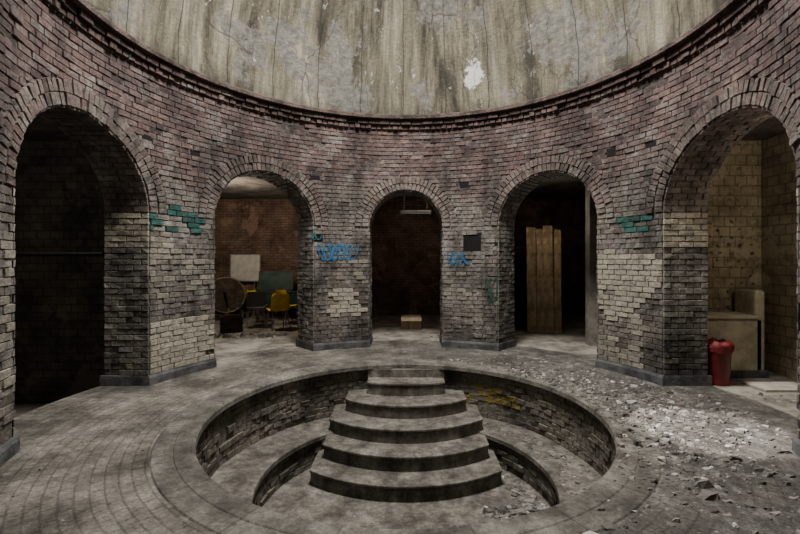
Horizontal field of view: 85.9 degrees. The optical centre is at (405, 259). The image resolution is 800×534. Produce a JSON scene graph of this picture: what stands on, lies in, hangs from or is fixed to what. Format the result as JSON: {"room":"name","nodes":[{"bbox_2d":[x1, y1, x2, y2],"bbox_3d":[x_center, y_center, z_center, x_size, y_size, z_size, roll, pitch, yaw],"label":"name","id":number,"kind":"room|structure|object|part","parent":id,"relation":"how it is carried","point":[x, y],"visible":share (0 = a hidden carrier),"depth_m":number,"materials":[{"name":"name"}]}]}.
{"room":"abandoned brick rotunda","nodes":[
{"label":"abandoned brick rotunda","id":0,"kind":"room"},
{"bbox_2d":[14,390,86,416],"bbox_3d":[-4.745,1.850,2.514,5.510,0.500,11.428,0,0,0],"label":"floor","id":1,"kind":"structure","parent":0,"point":[21,408],"depth_m":6.14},
{"bbox_2d":[214,199,584,314],"bbox_3d":[0.000,0.200,12.500,15.400,4.000,0.200,0,0,0],"label":"wall","id":2,"kind":"structure","parent":0,"point":[406,264],"depth_m":12.40,"materials":[{"name":"brick"}]},
{"bbox_2d":[0,0,799,466],"bbox_3d":[0.000,-0.535,4.570,7.899,4.270,7.900,0,0,0],"label":"wall","id":3,"kind":"structure","parent":0,"point":[649,138],"depth_m":5.77,"materials":[{"name":"grey brick"}]},
{"bbox_2d":[0,340,799,533],"bbox_3d":[0.000,1.600,4.570,7.960,0.001,7.960,0,0,0],"label":"floor","id":4,"kind":"structure","parent":0,"point":[81,415],"depth_m":3.57,"materials":[{"name":"grey stone"}]},
{"bbox_2d":[12,141,104,402],"bbox_3d":[-5.560,0.225,6.400,3.880,3.950,0.200,0,0,0],"label":"wall partition","id":5,"kind":"structure","parent":4,"relation":"on","point":[59,343],"depth_m":6.30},
{"bbox_2d":[16,252,103,253],"bbox_3d":[-5.315,0.200,6.240,1.830,3.800,0.057,0,0,0],"label":"pipe","id":6,"kind":"object","parent":5,"relation":"attached to","point":[16,252],"depth_m":6.22,"materials":[{"name":"black metal"}]},
{"bbox_2d":[1,347,799,533],"bbox_3d":[0.002,1.573,4.562,6.614,0.058,6.609,0,0,36],"label":"rubble","id":7,"kind":"object","parent":4,"relation":"on","point":[641,414],"visible":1,"depth_m":3.96,"materials":[{"name":"grey stone"}]},
{"bbox_2d":[150,359,661,533],"bbox_3d":[0.000,2.144,4.570,4.690,1.112,4.690,0,0,0],"label":"pool","id":8,"kind":"object","parent":4,"relation":"in","point":[238,460],"visible":0.82,"depth_m":4.75,"materials":[{"name":"stone"}]},
{"bbox_2d":[196,370,615,506],"bbox_3d":[0.000,2.168,4.570,4.173,1.036,4.175,0,0,0],"label":"basin","id":9,"kind":"object","parent":8,"relation":"in","point":[262,447],"depth_m":5.25,"materials":[{"name":"stone"}]},
{"bbox_2d":[310,368,501,502],"bbox_3d":[0.000,2.175,5.695,2.300,1.030,1.910,0,0,0],"label":"steps","id":10,"kind":"structure","parent":8,"relation":"in","point":[405,437],"depth_m":5.41,"materials":[{"name":"grey concrete"}]},
{"bbox_2d":[332,422,594,527],"bbox_3d":[0.512,2.475,4.549,3.036,0.414,3.397,0,0,35],"label":"rubble","id":11,"kind":"object","parent":8,"relation":"on","point":[530,501],"visible":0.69,"depth_m":4.67,"materials":[{"name":"grey stone"}]},
{"bbox_2d":[23,115,785,198],"bbox_3d":[0.000,-1.750,4.600,15.000,0.001,15.600,0,0,0],"label":"ceiling","id":12,"kind":"structure","parent":0,"point":[39,129],"depth_m":9.84,"materials":[{"name":"grey concrete"}]},
{"bbox_2d":[400,210,430,213],"bbox_3d":[0.250,-1.470,11.200,0.800,0.560,0.120,0,0,0],"label":"lamp fixture","id":13,"kind":"object","parent":12,"relation":"hanging from","point":[401,211],"visible":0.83,"depth_m":11.14,"materials":[{"name":"white metal"}]},
{"bbox_2d":[85,0,726,114],"bbox_3d":[0.000,-4.552,4.570,6.859,3.804,6.859,0,0,-22],"label":"ceiling","id":14,"kind":"structure","parent":0,"point":[395,57],"depth_m":7.24,"materials":[{"name":"paint"}]},
{"bbox_2d":[214,315,799,416],"bbox_3d":[0.000,1.600,4.600,15.000,0.001,15.600,0,0,0],"label":"floor","id":15,"kind":"structure","parent":0,"point":[571,339],"depth_m":8.65,"materials":[{"name":"grey concrete"}]},
{"bbox_2d":[220,314,242,332],"bbox_3d":[-3.900,1.420,9.600,0.460,0.360,0.340,0,0,-25],"label":"wooden crate","id":16,"kind":"object","parent":15,"relation":"on","point":[228,323],"visible":1,"depth_m":9.47,"materials":[{"name":"brown wood"}]},
{"bbox_2d":[214,312,250,319],"bbox_3d":[-4.850,1.528,11.750,1.000,0.145,0.720,0,0,0],"label":"pallet","id":17,"kind":"object","parent":15,"relation":"on","point":[217,314],"visible":0.44,"depth_m":11.70,"materials":[{"name":"brown wood"}]},
{"bbox_2d":[214,277,245,312],"bbox_3d":[-4.897,0.945,11.741,0.978,0.978,0.338,0,0,-20],"label":"drum","id":18,"kind":"object","parent":17,"relation":"on","point":[236,294],"visible":0.66,"depth_m":11.62,"materials":[{"name":"brown wood"}]},
{"bbox_2d":[223,291,243,323],"bbox_3d":[-4.320,1.177,10.738,0.468,0.830,0.452,0,0,-30],"label":"chair","id":19,"kind":"object","parent":15,"relation":"on","point":[224,292],"visible":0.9,"depth_m":10.61,"materials":[{"name":"metal"}]},
{"bbox_2d":[229,254,260,315],"bbox_3d":[-4.600,0.714,12.274,0.880,1.769,0.153,0,0,0],"label":"whiteboard","id":20,"kind":"object","parent":15,"relation":"on","point":[243,267],"visible":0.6,"depth_m":12.30,"materials":[{"name":"metal"}]},
{"bbox_3d":[-4.600,0.225,12.310,0.840,0.750,0.020,0,-3,0],"label":"panel","id":21,"kind":"part","parent":20,"relation":"part of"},
{"bbox_3d":[-4.600,-0.154,12.329,0.880,0.030,0.040,0,-3,0],"label":"frame","id":22,"kind":"part","parent":20,"relation":"part of","materials":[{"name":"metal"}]},
{"bbox_2d":[214,332,286,338],"bbox_3d":[-3.582,1.563,9.022,2.125,0.078,0.632,0,0,0],"label":"rubble","id":23,"kind":"object","parent":15,"relation":"on","point":[244,334],"visible":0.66,"depth_m":8.97,"materials":[{"name":"grey stone"}]},
{"bbox_2d":[246,291,265,328],"bbox_3d":[-3.558,1.177,10.222,0.452,0.830,0.468,0,0,-20],"label":"chair","id":24,"kind":"object","parent":15,"relation":"on","point":[256,299],"visible":1,"depth_m":10.37,"materials":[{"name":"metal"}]},
{"bbox_2d":[245,290,269,323],"bbox_3d":[-3.762,1.177,10.880,0.452,0.830,0.468,0,0,30],"label":"plastic chair","id":25,"kind":"object","parent":15,"relation":"on","point":[247,291],"visible":0.25,"depth_m":10.83,"materials":[{"name":"metal"}]},
{"bbox_2d":[256,290,297,318],"bbox_3d":[-3.400,1.215,11.800,1.300,0.750,0.600,0,0,0],"label":"school desk","id":26,"kind":"object","parent":15,"relation":"on","point":[293,297],"visible":0.18,"depth_m":11.53,"materials":[{"name":"green laminate"}]},
{"bbox_2d":[258,271,294,290],"bbox_3d":[-3.550,0.569,11.766,0.960,0.536,0.151,0,0,0],"label":"chalkboard","id":27,"kind":"object","parent":26,"relation":"on","point":[268,280],"visible":1,"depth_m":11.75,"materials":[{"name":"laminate"}]},
{"bbox_3d":[-3.550,0.818,11.713,0.960,0.030,0.040,0,-12,0],"label":"frame","id":28,"kind":"part","parent":27,"relation":"part of","materials":[{"name":"brown wood"}]},
{"bbox_3d":[-3.550,0.319,11.819,0.960,0.030,0.040,0,-12,0],"label":"frame","id":29,"kind":"part","parent":27,"relation":"part of","materials":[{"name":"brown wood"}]},
{"bbox_3d":[-3.400,1.100,11.540,1.200,0.400,0.020,0,0,0],"label":"modesty panel","id":30,"kind":"part","parent":26,"relation":"part of","materials":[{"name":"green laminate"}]},
{"bbox_2d":[266,293,289,330],"bbox_3d":[-2.937,1.177,9.881,0.452,0.830,0.468,0,0,-35],"label":"plastic chair","id":31,"kind":"object","parent":15,"relation":"on","point":[279,302],"visible":1,"depth_m":9.73,"materials":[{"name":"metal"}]},
{"bbox_2d":[273,290,297,324],"bbox_3d":[-3.020,1.177,10.762,0.468,0.830,0.452,0,0,30],"label":"plastic chair","id":32,"kind":"object","parent":15,"relation":"on","point":[276,291],"visible":0.48,"depth_m":10.81,"materials":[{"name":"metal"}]},
{"bbox_2d":[401,315,421,329],"bbox_3d":[0.120,1.446,9.921,0.460,0.308,0.518,0,0,0],"label":"cardboard box","id":33,"kind":"object","parent":15,"relation":"on","point":[408,322],"visible":1,"depth_m":9.82,"materials":[{"name":"brown cardboard"}]},
{"bbox_2d":[526,225,561,332],"bbox_3d":[3.039,0.412,9.473,0.742,2.358,0.202,0,0,9],"label":"boards","id":34,"kind":"object","parent":15,"relation":"on","point":[539,242],"visible":1,"depth_m":9.46,"materials":[{"name":"brown wood"}]},
{"bbox_2d":[585,186,597,345],"bbox_3d":[3.520,-0.075,8.100,0.200,3.350,0.200,0,0,0],"label":"pilaster","id":35,"kind":"object","parent":15,"relation":"on","point":[591,329],"visible":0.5,"depth_m":8.00,"materials":[{"name":"paint"}]},
{"bbox_2d":[707,337,734,385],"bbox_3d":[4.032,1.314,5.573,0.369,0.572,0.369,0,0,0],"label":"trash can","id":36,"kind":"object","parent":15,"relation":"on","point":[720,351],"visible":0.81,"depth_m":5.45,"materials":[{"name":"red plastic"}]},
{"bbox_2d":[707,289,768,377],"bbox_3d":[4.470,1.010,6.035,0.900,1.180,0.430,0,0,0],"label":"bench","id":37,"kind":"object","parent":15,"relation":"on","point":[744,327],"visible":0.54,"depth_m":5.86,"materials":[{"name":"beige paint"}]},
{"bbox_3d":[4.470,1.550,5.840,0.900,0.100,0.040,0,0,0],"label":"skirting","id":38,"kind":"part","parent":37,"relation":"part of","materials":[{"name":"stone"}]},
{"bbox_2d":[743,382,798,391],"bbox_3d":[4.675,1.583,5.375,0.650,0.026,0.350,0,0,0],"label":"board","id":39,"kind":"object","parent":15,"relation":"on","point":[764,386],"visible":1,"depth_m":5.34,"materials":[{"name":"white wood"}]},
{"bbox_2d":[758,392,796,402],"bbox_3d":[4.608,1.583,4.262,1.024,0.039,1.713,0,0,0],"label":"rubble","id":40,"kind":"object","parent":15,"relation":"on","point":[760,393],"visible":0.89,"depth_m":4.95,"materials":[{"name":"grey stone"}]},
{"bbox_2d":[707,141,761,311],"bbox_3d":[5.560,-0.025,6.386,3.880,3.450,0.227,0,0,0],"label":"wall","id":41,"kind":"structure","parent":0,"point":[734,258],"depth_m":6.30,"materials":[{"name":"beige tile"}]},
{"bbox_2d":[762,132,799,379],"bbox_3d":[5.350,-0.075,5.490,0.300,3.350,1.580,0,0,0],"label":"wall","id":42,"kind":"structure","parent":0,"point":[779,181],"depth_m":5.99,"materials":[{"name":"beige brick"}]}
]}

